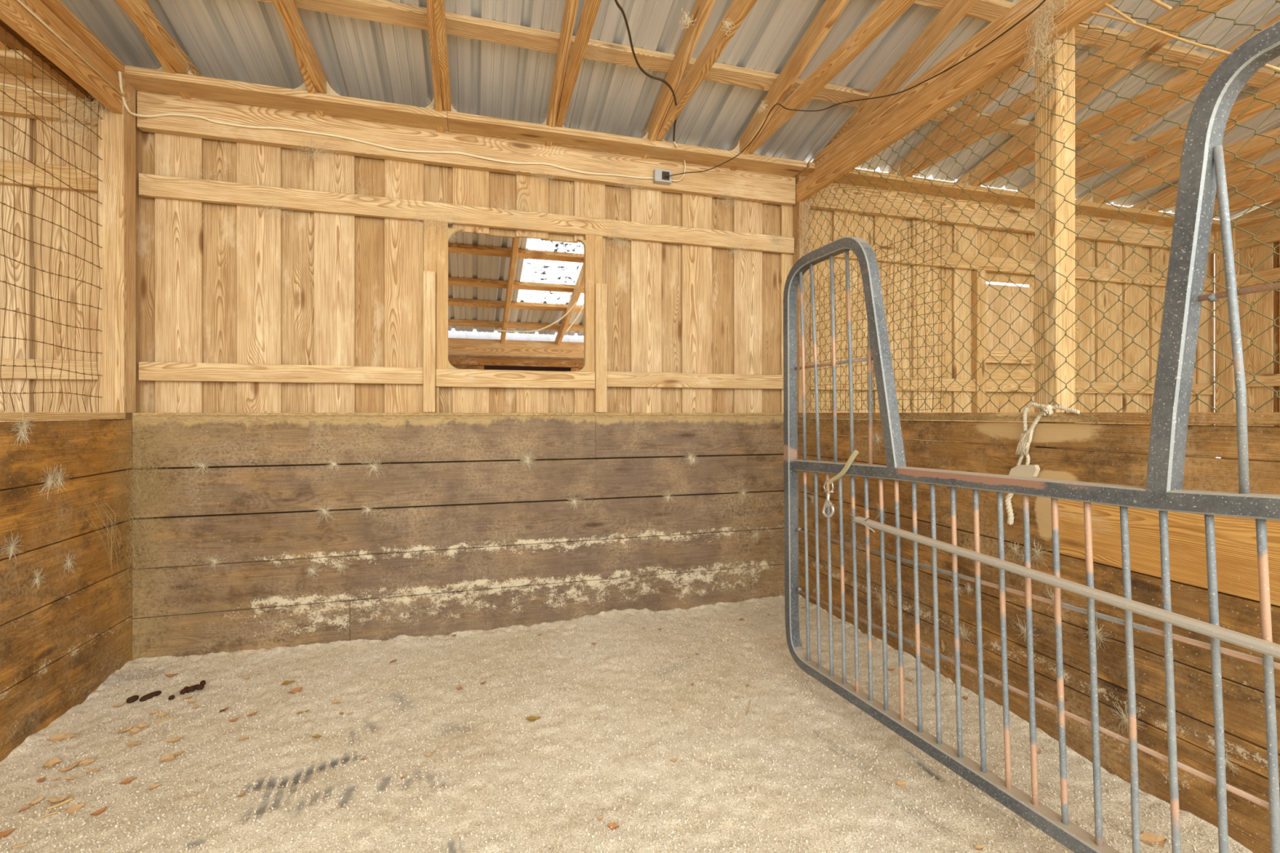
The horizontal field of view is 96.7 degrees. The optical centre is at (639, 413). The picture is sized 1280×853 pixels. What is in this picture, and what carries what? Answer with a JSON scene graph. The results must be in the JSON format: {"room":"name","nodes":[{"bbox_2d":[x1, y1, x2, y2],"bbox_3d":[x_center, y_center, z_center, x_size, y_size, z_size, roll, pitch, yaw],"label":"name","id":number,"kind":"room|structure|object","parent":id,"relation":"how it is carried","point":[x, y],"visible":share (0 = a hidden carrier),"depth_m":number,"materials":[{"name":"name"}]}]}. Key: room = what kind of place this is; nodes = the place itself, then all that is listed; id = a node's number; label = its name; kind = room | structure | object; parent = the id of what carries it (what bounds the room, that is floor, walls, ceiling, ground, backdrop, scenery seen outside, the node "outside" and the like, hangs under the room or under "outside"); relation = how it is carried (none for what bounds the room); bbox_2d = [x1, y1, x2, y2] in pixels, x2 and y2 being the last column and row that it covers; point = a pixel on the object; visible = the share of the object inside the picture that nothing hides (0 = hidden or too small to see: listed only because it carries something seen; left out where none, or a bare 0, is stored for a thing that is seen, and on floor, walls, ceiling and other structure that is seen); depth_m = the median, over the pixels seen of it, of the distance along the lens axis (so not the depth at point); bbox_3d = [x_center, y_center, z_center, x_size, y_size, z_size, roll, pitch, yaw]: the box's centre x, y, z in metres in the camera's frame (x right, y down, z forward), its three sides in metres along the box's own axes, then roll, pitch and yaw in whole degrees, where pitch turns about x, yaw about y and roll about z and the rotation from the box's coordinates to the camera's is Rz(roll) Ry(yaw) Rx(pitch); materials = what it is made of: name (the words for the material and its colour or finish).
{"room":"farm building","nodes":[
{"label":"farm building","id":0,"kind":"room"},
{"bbox_2d":[0,0,135,761],"bbox_3d":[-2.057,-0.149,1.169,0.180,2.939,3.330,0,0,-16],"label":"wall","id":1,"kind":"structure","parent":0,"point":[60,640],"depth_m":2.38,"materials":[{"name":"brown wood"}]},
{"bbox_2d":[0,25,102,412],"bbox_3d":[-1.948,-0.722,0.708,0.010,1.436,4.096,0,0,-16],"label":"netting","id":2,"kind":"object","parent":1,"relation":"attached to","point":[3,41],"visible":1,"depth_m":2.30,"materials":[{"name":"metal"}]},
{"bbox_2d":[16,0,124,96],"bbox_3d":[-2.177,-1.495,1.806,0.010,0.010,1.820,0,0,-16],"label":"cable","id":3,"kind":"object","parent":1,"relation":"attached to","point":[20,2],"visible":1,"depth_m":2.31,"materials":[{"name":"beige plastic"}]},
{"bbox_2d":[448,328,583,371],"bbox_3d":[-1.829,0.045,6.596,6.364,2.350,0.620,0,0,-16],"label":"wall","id":4,"kind":"structure","parent":0,"point":[474,349],"depth_m":6.51,"materials":[{"name":"brown wood"}]},
{"bbox_2d":[0,48,1232,660],"bbox_3d":[-0.420,-0.160,3.358,11.750,2.960,0.265,0,0,-16],"label":"wall","id":5,"kind":"structure","parent":0,"point":[239,308],"depth_m":3.17,"materials":[{"name":"brown wood"}]},
{"bbox_2d":[0,82,78,98],"bbox_3d":[-2.836,-1.518,2.673,0.316,0.030,0.010,0,0,-16],"label":"cable","id":6,"kind":"object","parent":5,"relation":"attached to","point":[1,83],"visible":0.77,"depth_m":2.67,"materials":[{"name":"beige plastic"}]},
{"bbox_2d":[84,413,199,596],"bbox_3d":[-2.428,0.433,2.700,0.412,0.917,0.465,0,0,27],"label":"corner web","id":7,"kind":"object","parent":5,"relation":"attached to","point":[143,446],"visible":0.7,"depth_m":2.74},
{"bbox_2d":[118,71,653,178],"bbox_3d":[-1.173,-1.527,3.073,2.667,0.193,0.173,0,0,-16],"label":"cable","id":8,"kind":"object","parent":5,"relation":"attached to","point":[129,111],"visible":0.93,"depth_m":3.04,"materials":[{"name":"beige plastic"}]},
{"bbox_2d":[422,220,607,412],"bbox_3d":[-0.707,-0.540,3.318,1.042,1.071,0.063,0,0,-16],"label":"window","id":9,"kind":"structure","parent":5,"relation":"in","point":[437,371],"depth_m":3.25,"materials":[{"name":"brown wood"}]},
{"bbox_2d":[134,411,1100,429],"bbox_3d":[-0.270,0.052,3.189,4.109,0.125,1.724,0,0,11],"label":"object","id":10,"kind":"object","parent":5,"relation":"on","point":[221,412],"visible":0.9,"depth_m":3.02,"materials":[{"name":"brown wood"}]},
{"bbox_2d":[0,408,1241,776],"bbox_3d":[-0.385,0.520,2.187,3.680,1.088,2.302,0,0,-16],"label":"cobwebs","id":11,"kind":"object","parent":5,"relation":"attached to","point":[23,428],"visible":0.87,"depth_m":2.26,"materials":[{"name":"white"}]},
{"bbox_2d":[653,168,671,185],"bbox_3d":[0.139,-1.464,3.519,0.107,0.075,0.046,0,0,-16],"label":"junction box","id":12,"kind":"object","parent":5,"relation":"attached to","point":[659,175],"visible":1,"depth_m":3.50,"materials":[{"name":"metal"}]},
{"bbox_2d":[671,141,685,181],"bbox_3d":[0.210,-1.534,3.493,0.095,0.178,0.205,0,0,19],"label":"pigtail","id":13,"kind":"object","parent":12,"relation":"attached to","point":[674,141],"visible":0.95,"depth_m":3.56,"materials":[{"name":"beige plastic"}]},
{"bbox_2d":[972,269,1035,412],"bbox_3d":[2.798,-0.537,4.359,0.610,1.065,0.070,0,0,-16],"label":"hatch","id":14,"kind":"object","parent":5,"relation":"attached to","point":[1020,325],"visible":0.74,"depth_m":4.35,"materials":[{"name":"brown wood"}]},
{"bbox_2d":[0,592,1253,852],"bbox_3d":[-0.213,1.214,1.598,3.700,0.065,3.520,0,0,-16],"label":"floor","id":15,"kind":"structure","parent":0,"point":[264,806],"depth_m":2.03,"materials":[{"name":"beige sand"}]},
{"bbox_2d":[0,827,16,839],"bbox_3d":[-1.854,1.226,1.659,0.033,0.010,0.039,0,0,18],"label":"dry leaf","id":16,"kind":"object","parent":15,"relation":"on","point":[2,834],"visible":1,"depth_m":1.66,"materials":[{"name":"brown plant"}]},
{"bbox_2d":[12,843,28,848],"bbox_3d":[-1.752,1.224,1.608,0.031,0.004,0.004,0,0,-32],"label":"straw","id":17,"kind":"object","parent":15,"relation":"on","point":[25,843],"visible":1,"depth_m":1.61,"materials":[{"name":"plant"}]},
{"bbox_2d":[17,805,31,812],"bbox_3d":[-1.906,1.225,1.759,0.010,0.005,0.028,0,0,16],"label":"dry leaf","id":18,"kind":"object","parent":15,"relation":"on","point":[27,807],"visible":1,"depth_m":1.76,"materials":[{"name":"brown plant"}]},
{"bbox_2d":[27,796,44,805],"bbox_3d":[-1.909,1.228,1.799,0.015,0.010,0.040,0,0,25],"label":"dry leaf","id":19,"kind":"object","parent":15,"relation":"on","point":[33,802],"visible":1,"depth_m":1.80,"materials":[{"name":"brown plant"}]},
{"bbox_2d":[35,777,45,782],"bbox_3d":[-2.008,1.230,1.908,0.032,0.007,0.018,0,0,-4],"label":"dry leaf","id":20,"kind":"object","parent":15,"relation":"on","point":[41,780],"visible":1,"depth_m":1.91,"materials":[{"name":"brown plant"}]},
{"bbox_2d":[40,811,59,818],"bbox_3d":[-1.796,1.222,1.731,0.043,0.006,0.009,0,0,-36],"label":"straw","id":21,"kind":"object","parent":15,"relation":"on","point":[55,811],"visible":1,"depth_m":1.73,"materials":[{"name":"plant"}]},
{"bbox_2d":[46,796,73,810],"bbox_3d":[-1.819,1.227,1.785,0.010,0.012,0.060,0,0,34],"label":"straw","id":22,"kind":"object","parent":15,"relation":"on","point":[70,799],"visible":1,"depth_m":1.78,"materials":[{"name":"plant"}]},
{"bbox_2d":[48,733,77,742],"bbox_3d":[-2.172,1.222,2.145,0.090,0.018,0.028,0,0,-22],"label":"dry leaf","id":23,"kind":"object","parent":15,"relation":"on","point":[59,737],"visible":1,"depth_m":2.14,"materials":[{"name":"brown plant"}]},
{"bbox_2d":[57,763,78,772],"bbox_3d":[-1.976,1.227,1.966,0.050,0.011,0.025,0,0,-45],"label":"dry leaf","id":24,"kind":"object","parent":15,"relation":"on","point":[62,770],"visible":1,"depth_m":1.97,"materials":[{"name":"brown plant"}]},
{"bbox_2d":[64,777,77,780],"bbox_3d":[-1.916,1.230,1.914,0.042,0.008,0.014,0,0,4],"label":"dry leaf","id":25,"kind":"object","parent":15,"relation":"on","point":[65,778],"visible":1,"depth_m":1.92,"materials":[{"name":"brown plant"}]},
{"bbox_2d":[65,804,85,813],"bbox_3d":[-1.747,1.222,1.756,0.024,0.013,0.049,0,0,19],"label":"dry leaf","id":26,"kind":"object","parent":15,"relation":"on","point":[72,809],"visible":1,"depth_m":1.76,"materials":[{"name":"brown plant"}]},
{"bbox_2d":[78,758,95,765],"bbox_3d":[-1.946,1.229,2.005,0.046,0.013,0.022,0,0,-32],"label":"dry leaf","id":27,"kind":"object","parent":15,"relation":"on","point":[86,762],"visible":1,"depth_m":2.00,"materials":[{"name":"brown plant"}]},
{"bbox_2d":[89,806,106,815],"bbox_3d":[-1.667,1.228,1.751,0.016,0.010,0.042,0,0,28],"label":"dry leaf","id":28,"kind":"object","parent":15,"relation":"on","point":[100,811],"visible":1,"depth_m":1.75,"materials":[{"name":"brown plant"}]},
{"bbox_2d":[111,702,125,706],"bbox_3d":[-2.175,1.217,2.374,0.020,0.012,0.045,0,0,19],"label":"dry leaf","id":29,"kind":"object","parent":15,"relation":"on","point":[121,704],"visible":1,"depth_m":2.37,"materials":[{"name":"brown plant"}]},
{"bbox_2d":[116,725,133,733],"bbox_3d":[-1.989,1.225,2.197,0.022,0.012,0.050,0,0,39],"label":"dry leaf","id":30,"kind":"object","parent":15,"relation":"on","point":[128,728],"visible":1,"depth_m":2.20,"materials":[{"name":"brown plant"}]},
{"bbox_2d":[119,777,136,783],"bbox_3d":[-1.713,1.229,1.901,0.018,0.010,0.042,0,0,34],"label":"dry leaf","id":31,"kind":"object","parent":15,"relation":"on","point":[126,780],"visible":1,"depth_m":1.90,"materials":[{"name":"brown plant"}]},
{"bbox_2d":[126,741,141,746],"bbox_3d":[-1.881,1.231,2.115,0.053,0.007,0.024,0,0,9],"label":"dry leaf","id":32,"kind":"object","parent":15,"relation":"on","point":[131,744],"visible":1,"depth_m":2.12,"materials":[{"name":"brown plant"}]},
{"bbox_2d":[128,727,142,734],"bbox_3d":[-1.949,1.227,2.199,0.040,0.018,0.029,0,0,-40],"label":"dry leaf","id":33,"kind":"object","parent":15,"relation":"on","point":[132,731],"visible":1,"depth_m":2.20,"materials":[{"name":"brown plant"}]},
{"bbox_2d":[136,724,150,728],"bbox_3d":[-1.942,1.224,2.225,0.041,0.009,0.016,0,0,-17],"label":"dry leaf","id":34,"kind":"object","parent":15,"relation":"on","point":[142,726],"visible":1,"depth_m":2.23,"materials":[{"name":"brown plant"}]},
{"bbox_2d":[139,690,161,702],"bbox_3d":[-2.109,1.219,2.451,0.026,0.027,0.077,0,0,19],"label":"dried dropping","id":35,"kind":"object","parent":15,"relation":"on","point":[148,696],"visible":1,"depth_m":2.44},
{"bbox_2d":[146,783,161,789],"bbox_3d":[-1.601,1.231,1.872,0.017,0.007,0.039,0,0,26],"label":"dry leaf","id":36,"kind":"object","parent":15,"relation":"on","point":[153,786],"visible":1,"depth_m":1.87,"materials":[{"name":"brown plant"}]},
{"bbox_2d":[149,710,158,714],"bbox_3d":[-1.990,1.225,2.327,0.023,0.009,0.022,0,0,9],"label":"dry leaf","id":37,"kind":"object","parent":15,"relation":"on","point":[152,712],"visible":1,"depth_m":2.33,"materials":[{"name":"brown plant"}]},
{"bbox_2d":[156,712,169,717],"bbox_3d":[-1.942,1.231,2.317,0.030,0.013,0.035,0,0,39],"label":"dry leaf","id":38,"kind":"object","parent":15,"relation":"on","point":[162,714],"visible":1,"depth_m":2.32,"materials":[{"name":"brown plant"}]},
{"bbox_2d":[153,715,177,723],"bbox_3d":[-1.899,1.228,2.279,0.076,0.006,0.007,0,0,-43],"label":"straw","id":39,"kind":"object","parent":15,"relation":"on","point":[176,716],"visible":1,"depth_m":2.28,"materials":[{"name":"plant"}]},
{"bbox_2d":[159,754,175,761],"bbox_3d":[-1.678,1.228,2.024,0.053,0.011,0.024,0,0,-13],"label":"dry leaf","id":40,"kind":"object","parent":15,"relation":"on","point":[171,757],"visible":1,"depth_m":2.02,"materials":[{"name":"brown plant"}]},
{"bbox_2d":[168,694,174,700],"bbox_3d":[-2.015,1.224,2.446,0.020,0.020,0.020,0,0,33],"label":"dried dropping","id":41,"kind":"object","parent":15,"relation":"on","point":[171,697],"visible":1,"depth_m":2.44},
{"bbox_2d":[164,672,177,677],"bbox_3d":[-2.173,1.214,2.635,0.056,0.015,0.019,0,0,-11],"label":"dry leaf","id":42,"kind":"object","parent":15,"relation":"on","point":[167,675],"visible":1,"depth_m":2.64,"materials":[{"name":"brown plant"}]},
{"bbox_2d":[173,750,184,756],"bbox_3d":[-1.674,1.235,2.061,0.020,0.006,0.042,0,0,42],"label":"dry leaf","id":43,"kind":"object","parent":15,"relation":"on","point":[179,753],"visible":1,"depth_m":2.06,"materials":[{"name":"brown plant"}]},
{"bbox_2d":[182,694,193,699],"bbox_3d":[-1.952,1.225,2.453,0.019,0.008,0.036,0,0,24],"label":"dry leaf","id":44,"kind":"object","parent":15,"relation":"on","point":[188,696],"visible":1,"depth_m":2.45,"materials":[{"name":"beige plant"}]},
{"bbox_2d":[179,680,205,694],"bbox_3d":[-1.971,1.211,2.510,0.087,0.038,0.051,0,0,-26],"label":"clump","id":45,"kind":"object","parent":15,"relation":"on","point":[198,686],"visible":1,"depth_m":2.50,"materials":[{"name":"brown soil"}]},
{"bbox_2d":[229,717,239,721],"bbox_3d":[-1.626,1.230,2.277,0.036,0.008,0.015,0,0,-44],"label":"dry leaf","id":46,"kind":"object","parent":15,"relation":"on","point":[234,719],"visible":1,"depth_m":2.28,"materials":[{"name":"brown plant"}]},
{"bbox_2d":[238,735,248,740],"bbox_3d":[-1.497,1.225,2.148,0.035,0.007,0.018,0,0,-34],"label":"dry leaf","id":47,"kind":"object","parent":15,"relation":"on","point":[242,737],"visible":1,"depth_m":2.15,"materials":[{"name":"brown plant"}]},
{"bbox_2d":[281,680,295,684],"bbox_3d":[-1.597,1.223,2.583,0.058,0.009,0.027,0,0,-29],"label":"dry leaf","id":48,"kind":"object","parent":15,"relation":"on","point":[285,682],"visible":1,"depth_m":2.58,"materials":[{"name":"brown plant"}]},
{"bbox_2d":[424,753,434,757],"bbox_3d":[-0.754,1.223,2.035,0.033,0.008,0.014,0,0,-16],"label":"dry leaf","id":49,"kind":"object","parent":15,"relation":"on","point":[427,755],"visible":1,"depth_m":2.04,"materials":[{"name":"brown plant"}]},
{"bbox_2d":[526,715,541,721],"bbox_3d":[-0.425,1.217,2.265,0.058,0.008,0.030,0,0,9],"label":"dry leaf","id":50,"kind":"object","parent":15,"relation":"on","point":[531,718],"visible":1,"depth_m":2.27,"materials":[{"name":"brown plant"}]},
{"bbox_2d":[607,822,619,830],"bbox_3d":[-0.078,1.213,1.668,0.027,0.011,0.023,0,0,39],"label":"dry leaf","id":51,"kind":"object","parent":15,"relation":"on","point":[614,825],"visible":1,"depth_m":1.67,"materials":[{"name":"brown plant"}]},
{"bbox_2d":[0,595,1248,852],"bbox_3d":[-0.239,1.213,1.685,3.648,0.070,3.309,0,0,-16],"label":"wood shavings","id":52,"kind":"object","parent":15,"relation":"on","point":[382,746],"visible":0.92,"depth_m":2.04},
{"bbox_2d":[41,758,64,768],"bbox_3d":[-2.056,1.225,1.992,0.030,0.019,0.056,0,0,44],"label":"dry leaf","id":53,"kind":"object","parent":52,"relation":"on","point":[51,762],"visible":1,"depth_m":1.99,"materials":[{"name":"brown plant"}]},
{"bbox_2d":[46,792,71,803],"bbox_3d":[-1.845,1.226,1.804,0.055,0.015,0.023,0,0,-32],"label":"dry leaf","id":54,"kind":"object","parent":52,"relation":"on","point":[51,800],"visible":1,"depth_m":1.81,"materials":[{"name":"brown plant"}]},
{"bbox_2d":[71,758,88,766],"bbox_3d":[-1.967,1.228,1.998,0.025,0.010,0.051,0,0,24],"label":"dry leaf","id":55,"kind":"object","parent":52,"relation":"on","point":[78,762],"visible":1,"depth_m":2.00,"materials":[{"name":"brown plant"}]},
{"bbox_2d":[84,768,101,774],"bbox_3d":[-1.884,1.234,1.961,0.026,0.007,0.041,0,0,33],"label":"dry leaf","id":56,"kind":"object","parent":52,"relation":"on","point":[92,771],"visible":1,"depth_m":1.96,"materials":[{"name":"brown plant"}]},
{"bbox_2d":[126,695,138,703],"bbox_3d":[-2.162,1.220,2.424,0.028,0.028,0.041,0,0,26],"label":"dried dropping","id":57,"kind":"object","parent":52,"relation":"on","point":[131,700],"visible":1,"depth_m":2.42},
{"bbox_2d":[165,736,183,742],"bbox_3d":[-1.751,1.230,2.140,0.053,0.008,0.024,0,0,-28],"label":"dry leaf","id":58,"kind":"object","parent":52,"relation":"on","point":[172,740],"visible":1,"depth_m":2.14,"materials":[{"name":"brown plant"}]},
{"bbox_2d":[288,686,302,693],"bbox_3d":[-1.513,1.223,2.499,0.058,0.020,0.029,0,0,-40],"label":"dry leaf","id":59,"kind":"object","parent":52,"relation":"on","point":[297,689],"visible":1,"depth_m":2.51,"materials":[{"name":"orange plant"}]},
{"bbox_2d":[311,734,321,737],"bbox_3d":[-1.222,1.223,2.153,0.035,0.006,0.017,0,0,-12],"label":"dry leaf","id":60,"kind":"object","parent":52,"relation":"on","point":[315,735],"visible":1,"depth_m":2.15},
{"bbox_2d":[897,781,906,786],"bbox_3d":[0.857,1.216,1.862,0.034,0.010,0.019,0,0,12],"label":"dry leaf","id":61,"kind":"object","parent":15,"relation":"on","point":[901,784],"visible":1,"depth_m":1.86,"materials":[{"name":"beige plant"}]},
{"bbox_2d":[974,844,985,850],"bbox_3d":[0.944,1.209,1.585,0.032,0.009,0.017,0,0,-20],"label":"dry leaf","id":62,"kind":"object","parent":15,"relation":"on","point":[979,847],"visible":1,"depth_m":1.59,"materials":[{"name":"beige plant"}]},
{"bbox_2d":[782,20,1279,852],"bbox_3d":[1.058,0.174,1.390,0.048,1.836,2.467,0,0,-19],"label":"gate","id":63,"kind":"object","parent":15,"relation":"on","point":[1202,169],"visible":0.99,"depth_m":1.39,"materials":[{"name":"metal"}]},
{"bbox_2d":[822,449,858,517],"bbox_3d":[0.758,0.273,2.167,0.019,0.277,0.200,0,0,-20],"label":"hook","id":64,"kind":"object","parent":63,"relation":"hanging from","point":[828,504],"visible":1,"depth_m":2.20,"materials":[{"name":"beige fabric"}]},
{"bbox_2d":[848,513,1279,658],"bbox_3d":[1.057,0.408,1.283,0.032,0.099,1.757,0,0,-19],"label":"pipe","id":65,"kind":"object","parent":63,"relation":"attached to","point":[1240,639],"visible":1,"depth_m":1.29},
{"bbox_2d":[1140,831,1167,848],"bbox_3d":[1.468,1.227,1.634,0.073,0.022,0.047,0,0,39],"label":"dry leaf","id":66,"kind":"object","parent":15,"relation":"on","point":[1146,837],"visible":0.82,"depth_m":1.64,"materials":[{"name":"beige plant"}]},
{"bbox_2d":[0,0,1279,345],"bbox_3d":[-0.032,-1.759,3.117,11.828,2.068,7.534,0,0,-16],"label":"ceiling","id":67,"kind":"structure","parent":0,"point":[511,60],"depth_m":3.02,"materials":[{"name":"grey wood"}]},
{"bbox_2d":[493,302,576,332],"bbox_3d":[-0.946,-0.879,5.177,0.747,0.304,0.012,0,0,-16],"label":"cable","id":68,"kind":"object","parent":67,"relation":"hanging from","point":[570,309],"visible":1,"depth_m":5.18,"materials":[{"name":"plastic"}]},
{"bbox_2d":[565,304,583,333],"bbox_3d":[-0.594,-0.900,5.279,0.203,0.317,0.012,0,0,-16],"label":"cable","id":69,"kind":"object","parent":67,"relation":"hanging from","point":[583,304],"visible":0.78,"depth_m":5.27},
{"bbox_2d":[41,0,1163,363],"bbox_3d":[1.236,-1.025,2.913,7.784,1.416,1.941,0,0,-14],"label":"roof web","id":70,"kind":"structure","parent":67,"relation":"attached to","point":[728,24],"depth_m":2.64},
{"bbox_2d":[614,0,676,142],"bbox_3d":[0.070,-1.628,2.703,0.122,0.077,1.401,0,0,15],"label":"cable","id":71,"kind":"object","parent":67,"relation":"hanging from","point":[620,8],"visible":0.91,"depth_m":2.65,"materials":[{"name":"black plastic"}]},
{"bbox_2d":[665,0,1045,177],"bbox_3d":[0.921,-1.504,2.810,0.353,0.211,2.035,0,0,-38],"label":"wire","id":72,"kind":"object","parent":67,"relation":"hanging from","point":[1043,1],"visible":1,"depth_m":2.67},
{"bbox_2d":[1103,3,1136,22],"bbox_3d":[1.608,-1.387,1.944,0.009,0.213,0.158,0,0,-16],"label":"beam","id":73,"kind":"structure","parent":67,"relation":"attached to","point":[1113,9],"depth_m":1.91,"materials":[{"name":"beige wood"}]},
{"bbox_2d":[1089,11,1279,71],"bbox_3d":[1.656,-1.179,1.781,0.008,0.512,0.518,0,0,-16],"label":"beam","id":74,"kind":"structure","parent":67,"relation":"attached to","point":[1272,67],"depth_m":1.77,"materials":[{"name":"beige wood"}]},
{"bbox_2d":[792,0,1279,852],"bbox_3d":[1.567,-0.172,2.254,0.155,2.984,3.380,0,0,-16],"label":"wall","id":75,"kind":"structure","parent":0,"point":[1055,443],"depth_m":2.15,"materials":[{"name":"brown wood"}]},
{"bbox_2d":[809,203,946,410],"bbox_3d":[1.291,-0.509,3.240,0.014,0.990,1.122,0,0,-16],"label":"wire mesh","id":76,"kind":"object","parent":75,"relation":"attached to","point":[940,267],"visible":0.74,"depth_m":3.02,"materials":[{"name":"metal"}]},
{"bbox_2d":[941,640,946,652],"bbox_3d":[1.387,1.063,2.599,0.007,0.054,0.026,0,0,-14],"label":"dry leaf","id":77,"kind":"object","parent":75,"relation":"attached to","point":[943,645],"visible":1,"depth_m":2.60,"materials":[{"name":"brown plant"}]},
{"bbox_2d":[804,0,1279,412],"bbox_3d":[1.537,-0.716,2.243,0.015,1.458,3.165,0,0,-16],"label":"chain link mesh","id":78,"kind":"object","parent":75,"relation":"attached to","point":[1276,1],"visible":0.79,"depth_m":2.14,"materials":[{"name":"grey metal"}]},
{"bbox_2d":[1004,402,1079,524],"bbox_3d":[1.504,0.202,2.143,0.034,0.489,0.293,0,0,-16],"label":"rope","id":79,"kind":"object","parent":78,"relation":"hanging from","point":[1027,469],"visible":0.96,"depth_m":2.19,"materials":[{"name":"fabric"}]},
{"bbox_2d":[1150,0,1172,10],"bbox_3d":[1.648,-1.305,1.808,0.010,0.091,0.073,0,0,-16],"label":"cane","id":80,"kind":"object","parent":78,"relation":"attached to","point":[1162,4],"visible":1,"depth_m":1.79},
{"bbox_2d":[1214,208,1279,462],"bbox_3d":[5.658,-0.210,2.935,0.240,2.860,4.350,0,0,-16],"label":"wall","id":81,"kind":"structure","parent":0,"point":[1253,255],"depth_m":4.79,"materials":[{"name":"brown wood"}]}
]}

